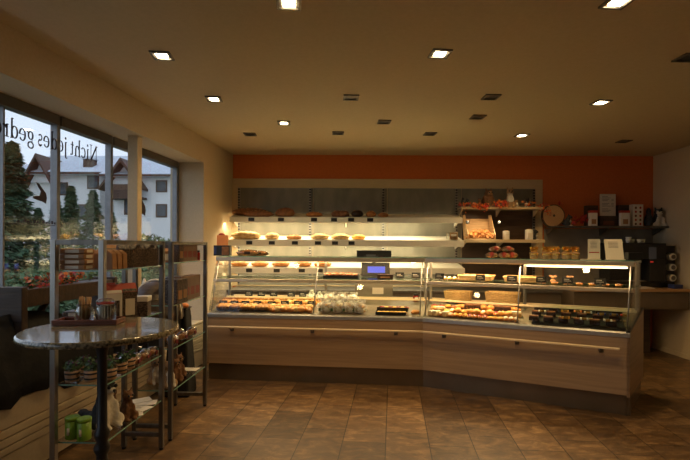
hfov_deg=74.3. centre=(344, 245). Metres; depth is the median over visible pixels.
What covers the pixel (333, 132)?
recessed light
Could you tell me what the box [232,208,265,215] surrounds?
bread loaf
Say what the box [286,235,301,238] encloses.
bread loaf
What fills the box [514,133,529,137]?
recessed light
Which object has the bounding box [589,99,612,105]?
recessed light
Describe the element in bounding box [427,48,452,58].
recessed light
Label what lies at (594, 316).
cake slice
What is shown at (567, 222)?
figurine
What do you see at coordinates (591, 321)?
cake slice
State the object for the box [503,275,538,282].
wicker basket
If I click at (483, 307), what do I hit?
bun
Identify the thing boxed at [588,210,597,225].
coffee bag
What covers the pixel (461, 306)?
croissant
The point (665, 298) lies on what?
countertop
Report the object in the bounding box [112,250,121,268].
paper bag
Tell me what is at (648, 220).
vase
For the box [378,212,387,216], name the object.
bread loaf
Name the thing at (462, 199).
figurine
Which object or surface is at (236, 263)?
bread loaf
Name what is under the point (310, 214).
bread loaf
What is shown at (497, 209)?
wall shelf
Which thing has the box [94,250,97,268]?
paper bag
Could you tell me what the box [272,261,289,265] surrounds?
bread loaf
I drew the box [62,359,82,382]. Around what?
bucket
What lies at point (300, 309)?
bun
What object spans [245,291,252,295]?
price tag
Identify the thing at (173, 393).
rack
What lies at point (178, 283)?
carton
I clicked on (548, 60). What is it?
ceiling
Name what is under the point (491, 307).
bun
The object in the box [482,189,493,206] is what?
owl figurine
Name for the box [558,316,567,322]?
cake slice
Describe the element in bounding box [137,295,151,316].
gift box
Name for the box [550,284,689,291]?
countertop
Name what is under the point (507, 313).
bun
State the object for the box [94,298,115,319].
jar
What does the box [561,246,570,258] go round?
pot
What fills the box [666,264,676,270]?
cup
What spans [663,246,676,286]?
dispenser
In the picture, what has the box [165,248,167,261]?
bag
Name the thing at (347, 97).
recessed light
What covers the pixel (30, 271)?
bush
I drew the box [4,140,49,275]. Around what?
conifer tree
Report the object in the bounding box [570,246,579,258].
pot
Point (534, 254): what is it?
pot
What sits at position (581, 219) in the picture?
branch
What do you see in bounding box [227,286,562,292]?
countertop
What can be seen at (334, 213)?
bread loaf
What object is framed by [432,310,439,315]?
cake slice
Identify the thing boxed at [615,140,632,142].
recessed light
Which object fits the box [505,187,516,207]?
figurine
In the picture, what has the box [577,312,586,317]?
cake slice
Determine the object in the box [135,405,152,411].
leaflet
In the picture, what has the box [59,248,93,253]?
pack
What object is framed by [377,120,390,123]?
recessed light
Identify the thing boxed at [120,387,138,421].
teddy bear
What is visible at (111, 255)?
paper bag
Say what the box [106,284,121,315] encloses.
bag
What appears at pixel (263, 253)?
bread
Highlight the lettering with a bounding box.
[0,118,97,161]
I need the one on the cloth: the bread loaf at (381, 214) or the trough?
the trough
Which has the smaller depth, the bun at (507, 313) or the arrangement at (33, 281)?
the arrangement at (33, 281)
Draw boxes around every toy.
[78,380,124,430]
[147,357,158,384]
[165,359,177,388]
[652,208,666,225]
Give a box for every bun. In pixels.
[274,306,279,311]
[280,306,286,311]
[298,306,305,311]
[454,307,461,312]
[473,309,480,314]
[481,304,486,309]
[485,309,493,314]
[487,305,493,310]
[505,311,512,316]
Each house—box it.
[23,153,127,261]
[98,157,169,240]
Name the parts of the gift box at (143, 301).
lid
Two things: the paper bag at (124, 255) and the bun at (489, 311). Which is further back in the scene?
the bun at (489, 311)
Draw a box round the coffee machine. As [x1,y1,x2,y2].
[599,240,665,287]
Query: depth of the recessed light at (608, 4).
2.54 m
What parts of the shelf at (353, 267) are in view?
price rail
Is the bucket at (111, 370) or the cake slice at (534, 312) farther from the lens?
the cake slice at (534, 312)
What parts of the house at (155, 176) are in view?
balcony rail, pane, pane, pane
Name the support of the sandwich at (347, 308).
on the display counter at (367, 347)
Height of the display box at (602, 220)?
0.164 m
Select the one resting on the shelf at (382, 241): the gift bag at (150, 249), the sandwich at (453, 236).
the sandwich at (453, 236)
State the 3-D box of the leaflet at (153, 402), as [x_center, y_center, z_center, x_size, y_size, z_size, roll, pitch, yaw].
[-1.408,1.110,3.222,0.140,0.002,0.100,0,0,-17]
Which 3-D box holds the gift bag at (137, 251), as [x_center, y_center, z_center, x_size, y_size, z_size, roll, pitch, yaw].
[-1.388,0.064,2.997,0.075,0.148,0.080,0,0,29]
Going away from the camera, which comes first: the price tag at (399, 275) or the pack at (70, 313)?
the pack at (70, 313)
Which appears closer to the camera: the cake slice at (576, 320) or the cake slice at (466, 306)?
the cake slice at (576, 320)
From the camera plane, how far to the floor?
3.83 m
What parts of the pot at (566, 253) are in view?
pot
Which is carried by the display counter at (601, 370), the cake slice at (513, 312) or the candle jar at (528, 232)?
the cake slice at (513, 312)
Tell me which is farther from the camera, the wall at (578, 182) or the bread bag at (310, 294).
the wall at (578, 182)
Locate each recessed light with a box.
[149,50,174,60]
[205,96,222,101]
[243,132,256,135]
[276,0,301,10]
[277,121,290,124]
[332,131,343,134]
[343,94,358,100]
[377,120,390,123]
[423,132,436,135]
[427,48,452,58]
[469,114,486,119]
[481,94,501,99]
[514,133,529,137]
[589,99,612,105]
[598,0,633,9]
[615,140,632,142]
[671,53,689,62]
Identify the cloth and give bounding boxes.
[0,307,112,409]
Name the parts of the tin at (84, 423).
lid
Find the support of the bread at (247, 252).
on the display counter at (367, 347)
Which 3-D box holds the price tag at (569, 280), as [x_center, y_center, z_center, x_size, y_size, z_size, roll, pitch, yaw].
[2.175,0.343,4.442,0.097,0.076,0.038,0,0,26]
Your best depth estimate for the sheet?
4.11 m
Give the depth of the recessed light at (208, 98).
4.20 m
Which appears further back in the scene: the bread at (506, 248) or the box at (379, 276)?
the box at (379, 276)
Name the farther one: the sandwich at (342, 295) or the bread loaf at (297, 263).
the bread loaf at (297, 263)
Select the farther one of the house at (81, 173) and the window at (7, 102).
the house at (81, 173)
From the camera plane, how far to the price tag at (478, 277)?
4.81 m
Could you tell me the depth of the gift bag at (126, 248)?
2.89 m
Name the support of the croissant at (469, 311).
on the display counter at (601, 370)
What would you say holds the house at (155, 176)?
on the lawn
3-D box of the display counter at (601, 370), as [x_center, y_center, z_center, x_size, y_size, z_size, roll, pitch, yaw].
[1.851,0.819,4.716,2.213,1.376,0.925,0,0,26]
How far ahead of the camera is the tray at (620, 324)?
4.36 m
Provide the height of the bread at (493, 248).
0.068 m
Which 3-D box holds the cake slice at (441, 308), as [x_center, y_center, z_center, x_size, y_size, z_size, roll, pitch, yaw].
[1.053,0.698,5.031,0.100,0.059,0.074,0,0,26]
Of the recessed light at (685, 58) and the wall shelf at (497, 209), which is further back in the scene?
the wall shelf at (497, 209)
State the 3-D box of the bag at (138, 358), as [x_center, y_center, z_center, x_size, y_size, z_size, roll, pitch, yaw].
[-1.409,0.762,3.042,0.071,0.067,0.101,0,0,12]
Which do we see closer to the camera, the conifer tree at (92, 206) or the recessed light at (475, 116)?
the recessed light at (475, 116)
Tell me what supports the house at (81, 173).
on the lawn
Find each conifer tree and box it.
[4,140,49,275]
[4,173,37,275]
[25,208,49,268]
[39,202,73,267]
[60,186,83,264]
[74,190,104,249]
[104,212,121,244]
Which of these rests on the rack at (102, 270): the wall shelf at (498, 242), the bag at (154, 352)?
the bag at (154, 352)
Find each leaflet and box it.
[132,397,151,403]
[135,399,157,405]
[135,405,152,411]
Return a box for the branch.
[572,215,587,224]
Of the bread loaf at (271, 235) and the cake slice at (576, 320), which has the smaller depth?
the cake slice at (576, 320)
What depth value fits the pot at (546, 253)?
4.63 m
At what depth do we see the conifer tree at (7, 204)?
13.20 m
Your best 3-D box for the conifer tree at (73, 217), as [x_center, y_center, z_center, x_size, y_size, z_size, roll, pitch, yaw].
[-12.611,-0.643,20.963,1.824,4.286,1.810,0,0,-28]
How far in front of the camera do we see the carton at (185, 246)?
3.84 m
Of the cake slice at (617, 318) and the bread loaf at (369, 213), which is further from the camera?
the bread loaf at (369, 213)
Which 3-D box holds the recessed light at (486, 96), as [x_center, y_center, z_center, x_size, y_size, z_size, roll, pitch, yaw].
[1.323,-1.349,4.123,0.140,0.012,0.140,0,0,-3]
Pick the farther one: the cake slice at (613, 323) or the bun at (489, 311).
the bun at (489, 311)
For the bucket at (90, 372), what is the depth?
2.65 m
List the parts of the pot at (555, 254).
pot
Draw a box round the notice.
[600,194,615,215]
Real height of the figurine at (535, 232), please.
0.175 m
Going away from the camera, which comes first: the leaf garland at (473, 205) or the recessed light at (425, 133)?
the recessed light at (425, 133)
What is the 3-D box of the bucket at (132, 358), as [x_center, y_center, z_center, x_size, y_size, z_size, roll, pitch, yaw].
[-1.408,0.730,2.962,0.095,0.126,0.098,0,0,29]
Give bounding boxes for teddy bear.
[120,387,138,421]
[173,356,183,381]
[175,352,186,376]
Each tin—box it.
[65,414,79,439]
[76,415,91,441]
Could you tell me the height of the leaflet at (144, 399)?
0.002 m
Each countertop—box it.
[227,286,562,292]
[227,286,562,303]
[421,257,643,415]
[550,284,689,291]
[550,284,689,352]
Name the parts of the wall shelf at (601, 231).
price rail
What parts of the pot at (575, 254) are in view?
pot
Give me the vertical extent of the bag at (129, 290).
0.237 m
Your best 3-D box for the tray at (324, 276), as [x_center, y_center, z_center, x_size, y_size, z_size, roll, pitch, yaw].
[-0.040,0.358,5.294,0.400,0.030,0.220,0,0,6]
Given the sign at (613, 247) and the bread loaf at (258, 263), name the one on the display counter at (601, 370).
the sign at (613, 247)
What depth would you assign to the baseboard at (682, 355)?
6.38 m
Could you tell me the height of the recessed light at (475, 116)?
0.012 m
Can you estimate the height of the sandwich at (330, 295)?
0.159 m
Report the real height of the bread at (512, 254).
0.068 m
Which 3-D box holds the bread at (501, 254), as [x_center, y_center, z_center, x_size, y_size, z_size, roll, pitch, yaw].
[1.703,0.096,4.877,0.145,0.068,0.093,0,0,20]
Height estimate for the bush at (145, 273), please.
1.463 m
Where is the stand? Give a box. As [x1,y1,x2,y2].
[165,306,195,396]
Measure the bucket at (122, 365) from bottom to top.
0.126 m
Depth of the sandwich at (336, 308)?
5.03 m
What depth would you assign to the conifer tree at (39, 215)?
17.92 m
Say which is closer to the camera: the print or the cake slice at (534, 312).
the cake slice at (534, 312)
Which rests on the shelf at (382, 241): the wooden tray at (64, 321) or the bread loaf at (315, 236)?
the bread loaf at (315, 236)
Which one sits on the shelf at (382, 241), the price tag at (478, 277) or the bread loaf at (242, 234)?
the bread loaf at (242, 234)
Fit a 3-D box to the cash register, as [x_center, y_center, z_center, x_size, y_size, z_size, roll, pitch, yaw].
[0.370,0.346,5.812,0.480,0.580,0.123,0,0,3]
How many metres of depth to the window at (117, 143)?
5.60 m
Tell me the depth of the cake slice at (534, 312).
4.65 m
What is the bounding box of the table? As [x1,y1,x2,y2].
[13,317,178,459]
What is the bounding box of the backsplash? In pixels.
[544,229,652,282]
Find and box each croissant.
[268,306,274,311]
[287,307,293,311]
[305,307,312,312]
[411,310,418,313]
[456,304,464,308]
[464,309,473,313]
[498,311,505,315]
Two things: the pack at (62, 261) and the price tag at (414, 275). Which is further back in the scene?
the price tag at (414, 275)
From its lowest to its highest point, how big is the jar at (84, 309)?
0.125 m
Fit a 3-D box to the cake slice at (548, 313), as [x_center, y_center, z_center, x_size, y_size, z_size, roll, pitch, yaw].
[2.089,0.686,4.613,0.088,0.052,0.065,0,0,26]
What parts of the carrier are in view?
lid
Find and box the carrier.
[113,279,183,353]
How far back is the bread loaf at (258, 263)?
6.37 m
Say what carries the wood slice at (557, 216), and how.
on the wall shelf at (601, 231)
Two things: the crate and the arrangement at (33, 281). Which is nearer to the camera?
the arrangement at (33, 281)
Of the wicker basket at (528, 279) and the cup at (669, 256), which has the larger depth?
the cup at (669, 256)
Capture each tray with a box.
[51,316,124,325]
[323,275,358,278]
[376,310,405,314]
[532,307,625,330]
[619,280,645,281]
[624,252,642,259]
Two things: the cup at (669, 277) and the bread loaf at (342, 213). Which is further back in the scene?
the bread loaf at (342, 213)
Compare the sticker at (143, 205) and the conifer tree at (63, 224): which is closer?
the sticker at (143, 205)
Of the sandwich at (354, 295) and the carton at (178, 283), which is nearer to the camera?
the carton at (178, 283)
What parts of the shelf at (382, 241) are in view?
price rail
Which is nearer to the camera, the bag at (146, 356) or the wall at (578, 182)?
the bag at (146, 356)
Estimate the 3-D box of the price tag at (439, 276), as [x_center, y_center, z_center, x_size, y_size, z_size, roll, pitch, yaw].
[1.038,0.339,4.998,0.097,0.076,0.038,0,0,26]
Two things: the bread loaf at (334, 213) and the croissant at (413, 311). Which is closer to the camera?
the croissant at (413, 311)
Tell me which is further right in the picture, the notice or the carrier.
the notice
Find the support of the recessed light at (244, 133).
in the ceiling
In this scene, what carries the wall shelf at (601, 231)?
attached to the wall at (578, 182)
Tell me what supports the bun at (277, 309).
on the display counter at (367, 347)
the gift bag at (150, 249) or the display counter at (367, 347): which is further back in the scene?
the display counter at (367, 347)
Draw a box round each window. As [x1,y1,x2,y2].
[0,92,58,286]
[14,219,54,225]
[58,116,111,312]
[112,137,178,276]
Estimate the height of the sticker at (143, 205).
0.210 m
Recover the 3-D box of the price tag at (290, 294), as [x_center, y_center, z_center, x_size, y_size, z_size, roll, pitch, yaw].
[-0.682,0.621,5.762,0.097,0.076,0.038,0,0,6]
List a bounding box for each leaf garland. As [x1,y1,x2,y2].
[458,202,489,212]
[493,199,508,207]
[522,201,551,215]
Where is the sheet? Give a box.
[185,368,198,370]
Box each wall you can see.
[0,21,232,360]
[232,155,652,347]
[652,146,689,354]
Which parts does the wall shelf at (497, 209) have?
price rail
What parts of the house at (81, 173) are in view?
pane, pane, pane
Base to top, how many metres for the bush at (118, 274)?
1.083 m
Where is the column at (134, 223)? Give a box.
[127,135,141,287]
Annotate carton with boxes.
[165,279,182,303]
[167,245,183,261]
[174,276,190,299]
[174,278,187,302]
[184,245,187,260]
[184,275,195,298]
[188,245,192,260]
[190,274,199,296]
[193,245,197,260]
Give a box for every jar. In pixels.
[75,296,93,319]
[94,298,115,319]
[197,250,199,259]
[503,230,509,239]
[525,229,532,239]
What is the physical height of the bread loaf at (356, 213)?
0.102 m
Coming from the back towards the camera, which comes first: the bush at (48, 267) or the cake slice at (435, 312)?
the bush at (48, 267)
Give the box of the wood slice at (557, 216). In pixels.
[541,204,564,226]
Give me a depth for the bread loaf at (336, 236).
6.39 m
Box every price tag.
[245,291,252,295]
[257,291,264,295]
[270,292,277,296]
[287,292,294,296]
[299,292,306,296]
[395,272,403,278]
[412,272,419,279]
[435,273,443,280]
[475,274,484,281]
[507,275,516,282]
[536,276,546,283]
[562,277,572,284]
[594,278,605,286]
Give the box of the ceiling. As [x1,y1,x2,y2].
[0,0,689,155]
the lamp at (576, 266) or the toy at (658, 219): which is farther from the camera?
the toy at (658, 219)
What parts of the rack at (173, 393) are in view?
post, post, post, post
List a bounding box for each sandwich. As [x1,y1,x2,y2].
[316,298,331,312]
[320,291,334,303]
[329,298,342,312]
[332,292,345,304]
[341,299,354,312]
[344,292,358,303]
[352,298,366,312]
[450,232,457,239]
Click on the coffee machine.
(652, 269)
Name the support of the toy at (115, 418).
on the rack at (102, 270)
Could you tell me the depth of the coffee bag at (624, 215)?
6.49 m
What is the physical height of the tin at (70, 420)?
0.125 m
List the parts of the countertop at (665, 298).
drawer, drawer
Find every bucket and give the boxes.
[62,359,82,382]
[76,354,90,376]
[83,359,96,382]
[107,358,118,379]
[113,352,128,373]
[121,349,135,368]
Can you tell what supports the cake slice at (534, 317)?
on the tray at (620, 324)
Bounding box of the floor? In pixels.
[47,348,689,459]
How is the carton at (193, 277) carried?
on the rack at (173, 393)
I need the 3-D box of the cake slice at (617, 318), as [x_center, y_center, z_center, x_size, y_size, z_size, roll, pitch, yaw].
[2.585,0.688,4.371,0.088,0.052,0.065,0,0,26]
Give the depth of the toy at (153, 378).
3.67 m
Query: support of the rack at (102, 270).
on the floor
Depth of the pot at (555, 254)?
4.62 m
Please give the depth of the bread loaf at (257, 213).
6.40 m
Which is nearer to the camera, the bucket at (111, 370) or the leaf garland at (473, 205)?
the bucket at (111, 370)
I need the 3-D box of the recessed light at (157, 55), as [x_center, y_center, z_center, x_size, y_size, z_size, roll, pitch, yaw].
[-1.308,-1.359,3.252,0.140,0.012,0.140,0,0,-6]
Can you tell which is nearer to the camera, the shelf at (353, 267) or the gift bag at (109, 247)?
the gift bag at (109, 247)
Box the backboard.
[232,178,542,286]
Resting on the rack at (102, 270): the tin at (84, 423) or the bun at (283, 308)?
the tin at (84, 423)
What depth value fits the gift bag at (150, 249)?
3.17 m
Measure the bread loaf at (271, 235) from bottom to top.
0.096 m
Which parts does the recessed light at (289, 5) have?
bulb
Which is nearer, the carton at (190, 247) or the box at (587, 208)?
the carton at (190, 247)
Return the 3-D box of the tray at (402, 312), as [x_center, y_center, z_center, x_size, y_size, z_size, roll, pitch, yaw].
[0.503,0.730,4.990,0.330,0.030,0.130,0,0,6]
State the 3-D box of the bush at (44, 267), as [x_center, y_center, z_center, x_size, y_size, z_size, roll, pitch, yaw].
[-6.846,0.988,11.981,3.135,1.314,2.249,0,0,5]
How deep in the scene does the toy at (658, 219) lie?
6.51 m
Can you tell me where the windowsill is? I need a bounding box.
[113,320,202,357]
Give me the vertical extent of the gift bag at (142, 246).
0.148 m
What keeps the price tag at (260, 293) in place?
on the display counter at (367, 347)
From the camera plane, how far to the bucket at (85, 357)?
2.77 m
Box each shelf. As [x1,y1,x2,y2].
[228,235,463,248]
[228,261,464,274]
[229,214,462,227]
[457,207,542,216]
[461,239,544,247]
[545,226,668,235]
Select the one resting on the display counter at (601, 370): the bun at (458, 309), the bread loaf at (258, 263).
the bun at (458, 309)
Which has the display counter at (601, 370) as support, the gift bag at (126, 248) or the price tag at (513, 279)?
the price tag at (513, 279)
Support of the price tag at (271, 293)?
on the display counter at (367, 347)
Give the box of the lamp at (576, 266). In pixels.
[527,265,627,268]
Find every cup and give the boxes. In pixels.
[666,253,676,259]
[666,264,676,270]
[666,274,676,281]
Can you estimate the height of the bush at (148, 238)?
2.153 m
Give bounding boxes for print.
[222,247,228,254]
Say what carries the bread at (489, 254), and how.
on the display counter at (601, 370)
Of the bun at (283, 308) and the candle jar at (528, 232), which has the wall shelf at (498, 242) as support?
the candle jar at (528, 232)
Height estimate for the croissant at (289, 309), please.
0.067 m
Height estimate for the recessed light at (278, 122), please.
0.012 m
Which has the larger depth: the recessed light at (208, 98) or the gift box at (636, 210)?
the gift box at (636, 210)
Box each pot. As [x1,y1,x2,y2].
[529,246,538,258]
[542,246,550,258]
[551,246,560,258]
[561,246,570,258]
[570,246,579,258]
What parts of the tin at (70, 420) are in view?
lid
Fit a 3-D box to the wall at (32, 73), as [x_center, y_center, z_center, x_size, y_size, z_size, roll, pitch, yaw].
[-2.365,0.060,2.400,0.440,2.860,8.895,0,0,6]
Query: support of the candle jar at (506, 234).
on the wall shelf at (498, 242)
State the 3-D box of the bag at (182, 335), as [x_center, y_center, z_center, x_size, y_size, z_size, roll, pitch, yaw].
[-1.381,0.759,3.861,0.078,0.074,0.111,0,0,24]
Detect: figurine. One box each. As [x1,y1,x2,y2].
[461,198,469,206]
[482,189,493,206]
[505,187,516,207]
[529,228,538,239]
[561,214,572,225]
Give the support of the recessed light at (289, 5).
in the ceiling
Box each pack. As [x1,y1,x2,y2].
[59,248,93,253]
[59,254,93,258]
[59,259,93,264]
[59,264,93,269]
[62,310,90,316]
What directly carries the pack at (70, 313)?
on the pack
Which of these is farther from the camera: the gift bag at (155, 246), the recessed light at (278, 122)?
the recessed light at (278, 122)
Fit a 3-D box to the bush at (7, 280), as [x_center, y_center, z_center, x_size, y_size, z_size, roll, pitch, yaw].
[-6.730,1.041,9.004,3.018,1.147,2.198,0,0,12]
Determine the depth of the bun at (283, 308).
5.09 m
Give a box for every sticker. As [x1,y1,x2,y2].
[33,182,46,203]
[142,201,145,215]
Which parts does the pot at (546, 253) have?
pot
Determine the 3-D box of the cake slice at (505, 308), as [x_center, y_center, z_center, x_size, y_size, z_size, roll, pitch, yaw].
[1.741,0.677,4.906,0.100,0.059,0.074,0,0,26]
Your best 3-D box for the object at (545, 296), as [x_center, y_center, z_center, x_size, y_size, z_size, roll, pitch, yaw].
[0.671,1.053,6.460,4.550,0.900,0.600,0,0,0]
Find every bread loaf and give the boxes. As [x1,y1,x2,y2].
[231,231,260,238]
[231,261,248,265]
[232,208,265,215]
[242,210,273,216]
[251,261,268,265]
[265,232,278,238]
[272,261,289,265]
[275,207,294,216]
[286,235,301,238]
[294,262,311,265]
[306,212,322,216]
[310,233,328,238]
[314,262,331,265]
[331,211,340,216]
[331,233,349,238]
[340,211,348,216]
[351,210,362,216]
[352,234,364,238]
[366,211,375,216]
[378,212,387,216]
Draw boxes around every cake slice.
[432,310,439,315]
[436,306,444,311]
[442,311,449,316]
[464,303,472,308]
[473,304,480,309]
[494,305,502,310]
[503,306,510,310]
[511,311,521,317]
[529,315,538,320]
[532,310,540,315]
[543,315,552,321]
[546,311,555,316]
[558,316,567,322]
[561,312,570,317]
[574,317,583,323]
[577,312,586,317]
[589,318,599,324]
[592,313,602,319]
[605,320,616,325]
[609,315,619,320]
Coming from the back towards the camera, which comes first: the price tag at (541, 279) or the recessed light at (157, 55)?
the price tag at (541, 279)
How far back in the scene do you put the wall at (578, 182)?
6.80 m
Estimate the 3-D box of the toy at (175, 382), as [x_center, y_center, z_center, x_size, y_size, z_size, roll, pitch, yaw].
[-1.396,1.008,3.623,0.128,0.224,0.159,0,0,41]
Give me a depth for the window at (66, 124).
4.31 m
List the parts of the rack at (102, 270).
post, post, post, post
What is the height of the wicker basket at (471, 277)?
0.058 m
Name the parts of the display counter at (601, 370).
post, bag rail, post, kick plate, panel, deck rail, rail, rail, panel, post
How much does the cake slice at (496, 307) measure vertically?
0.059 m
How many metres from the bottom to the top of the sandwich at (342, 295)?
0.159 m
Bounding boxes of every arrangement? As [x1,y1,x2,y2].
[14,272,97,288]
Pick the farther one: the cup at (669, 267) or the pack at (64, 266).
the cup at (669, 267)
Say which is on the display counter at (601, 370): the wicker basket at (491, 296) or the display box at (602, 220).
the wicker basket at (491, 296)
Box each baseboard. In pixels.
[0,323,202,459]
[652,344,689,359]
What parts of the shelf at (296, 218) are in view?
price rail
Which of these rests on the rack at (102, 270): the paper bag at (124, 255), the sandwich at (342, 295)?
the paper bag at (124, 255)
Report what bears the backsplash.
attached to the wall at (578, 182)
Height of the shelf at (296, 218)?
0.197 m
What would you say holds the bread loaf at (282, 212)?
on the shelf at (296, 218)
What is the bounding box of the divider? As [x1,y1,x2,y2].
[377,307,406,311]
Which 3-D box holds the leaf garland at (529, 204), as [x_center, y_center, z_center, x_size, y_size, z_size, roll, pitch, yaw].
[2.719,-0.513,6.492,0.438,0.283,0.092,0,0,10]
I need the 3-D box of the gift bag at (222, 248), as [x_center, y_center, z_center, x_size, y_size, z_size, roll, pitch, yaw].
[-1.491,-0.021,5.571,0.195,0.277,0.152,0,0,0]
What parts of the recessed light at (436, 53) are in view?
bulb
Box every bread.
[236,249,260,255]
[256,251,267,255]
[485,252,497,257]
[489,246,500,251]
[497,252,509,257]
[501,246,514,251]
[508,252,518,257]
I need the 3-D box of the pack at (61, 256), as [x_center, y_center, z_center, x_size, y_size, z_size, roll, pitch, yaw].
[-1.572,0.061,2.668,0.150,0.030,0.100,0,0,2]
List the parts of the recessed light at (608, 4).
bulb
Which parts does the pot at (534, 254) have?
pot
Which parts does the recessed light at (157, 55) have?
bulb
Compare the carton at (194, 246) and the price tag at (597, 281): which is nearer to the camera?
the carton at (194, 246)
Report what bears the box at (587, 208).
on the wall shelf at (601, 231)
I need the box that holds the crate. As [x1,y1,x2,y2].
[463,215,495,241]
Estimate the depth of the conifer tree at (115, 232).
22.99 m
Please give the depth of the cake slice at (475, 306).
5.02 m
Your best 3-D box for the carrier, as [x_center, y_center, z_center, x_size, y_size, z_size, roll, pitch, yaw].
[-1.811,0.625,4.350,0.511,0.624,0.800,0,0,0]
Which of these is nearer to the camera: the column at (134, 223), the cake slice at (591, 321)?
the cake slice at (591, 321)
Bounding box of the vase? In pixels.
[644,208,652,225]
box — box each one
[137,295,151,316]
[377,274,392,278]
[584,205,597,225]
[598,216,617,225]
[616,205,628,225]
[629,204,642,225]
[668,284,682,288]
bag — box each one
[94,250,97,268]
[97,245,115,249]
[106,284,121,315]
[107,250,116,269]
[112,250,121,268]
[116,244,131,267]
[118,250,126,268]
[120,283,136,316]
[131,245,142,266]
[135,355,140,364]
[138,350,149,360]
[140,245,145,265]
[145,245,155,265]
[147,347,157,356]
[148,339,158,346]
[154,245,158,264]
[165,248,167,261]
[166,336,178,344]
[177,331,187,339]
[186,327,196,335]
[214,233,231,255]
[306,290,314,296]
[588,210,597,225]
[619,210,629,225]
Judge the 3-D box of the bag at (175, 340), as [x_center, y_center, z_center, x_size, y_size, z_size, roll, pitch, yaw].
[-1.389,0.759,3.661,0.078,0.074,0.111,0,0,24]
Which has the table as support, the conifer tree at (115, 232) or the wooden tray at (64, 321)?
the wooden tray at (64, 321)
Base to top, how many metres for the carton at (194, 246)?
0.155 m
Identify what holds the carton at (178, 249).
on the rack at (173, 393)
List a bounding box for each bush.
[4,267,85,310]
[4,272,78,313]
[33,266,93,309]
[44,267,121,278]
[81,270,142,301]
[141,266,158,281]
[142,233,169,278]
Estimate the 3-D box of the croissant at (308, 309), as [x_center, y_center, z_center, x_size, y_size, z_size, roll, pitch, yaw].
[-0.411,0.718,5.097,0.081,0.067,0.150,0,0,-42]
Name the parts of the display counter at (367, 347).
post, bag rail, deck rail, panel, kick plate, rail, post, rail, post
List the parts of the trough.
leg, leg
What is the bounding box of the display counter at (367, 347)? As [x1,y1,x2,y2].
[207,256,428,385]
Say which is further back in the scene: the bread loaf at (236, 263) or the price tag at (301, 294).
the bread loaf at (236, 263)
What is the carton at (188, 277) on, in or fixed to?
on the rack at (173, 393)
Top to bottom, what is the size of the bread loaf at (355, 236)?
0.076 m
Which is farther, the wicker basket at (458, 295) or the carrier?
the wicker basket at (458, 295)
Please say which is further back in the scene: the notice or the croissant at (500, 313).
the notice
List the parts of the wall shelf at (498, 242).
price rail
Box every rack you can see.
[49,240,164,459]
[132,241,207,440]
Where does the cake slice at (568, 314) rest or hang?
on the tray at (620, 324)
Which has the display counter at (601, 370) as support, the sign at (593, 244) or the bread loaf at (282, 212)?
the sign at (593, 244)
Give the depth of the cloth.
2.98 m
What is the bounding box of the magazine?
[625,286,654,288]
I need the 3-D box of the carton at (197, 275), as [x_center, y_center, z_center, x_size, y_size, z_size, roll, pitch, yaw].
[-1.364,0.358,4.071,0.080,0.202,0.156,0,0,9]
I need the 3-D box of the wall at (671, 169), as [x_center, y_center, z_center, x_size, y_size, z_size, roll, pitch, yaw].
[4.675,0.089,2.400,0.150,2.860,8.800,0,0,0]
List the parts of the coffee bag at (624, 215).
lid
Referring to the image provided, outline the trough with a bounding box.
[0,277,116,332]
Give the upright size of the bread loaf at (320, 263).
0.071 m
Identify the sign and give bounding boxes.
[588,239,600,259]
[604,239,625,259]
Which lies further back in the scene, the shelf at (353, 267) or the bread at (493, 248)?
the shelf at (353, 267)
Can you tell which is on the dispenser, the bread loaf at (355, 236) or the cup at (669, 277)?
the cup at (669, 277)
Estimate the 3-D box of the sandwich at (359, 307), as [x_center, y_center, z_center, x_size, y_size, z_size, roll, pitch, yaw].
[0.151,0.662,5.037,0.187,0.159,0.118,0,0,21]
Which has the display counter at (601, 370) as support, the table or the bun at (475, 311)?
the bun at (475, 311)
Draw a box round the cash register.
[355,250,392,295]
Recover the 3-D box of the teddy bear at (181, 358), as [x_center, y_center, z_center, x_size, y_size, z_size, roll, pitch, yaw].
[-1.416,1.018,3.907,0.116,0.204,0.144,0,0,29]
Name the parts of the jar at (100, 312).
lid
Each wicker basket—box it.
[444,290,472,300]
[457,274,495,280]
[485,291,520,303]
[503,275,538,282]
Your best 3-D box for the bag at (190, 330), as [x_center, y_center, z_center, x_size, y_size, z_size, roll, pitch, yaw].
[-1.372,0.759,4.061,0.078,0.074,0.111,0,0,24]

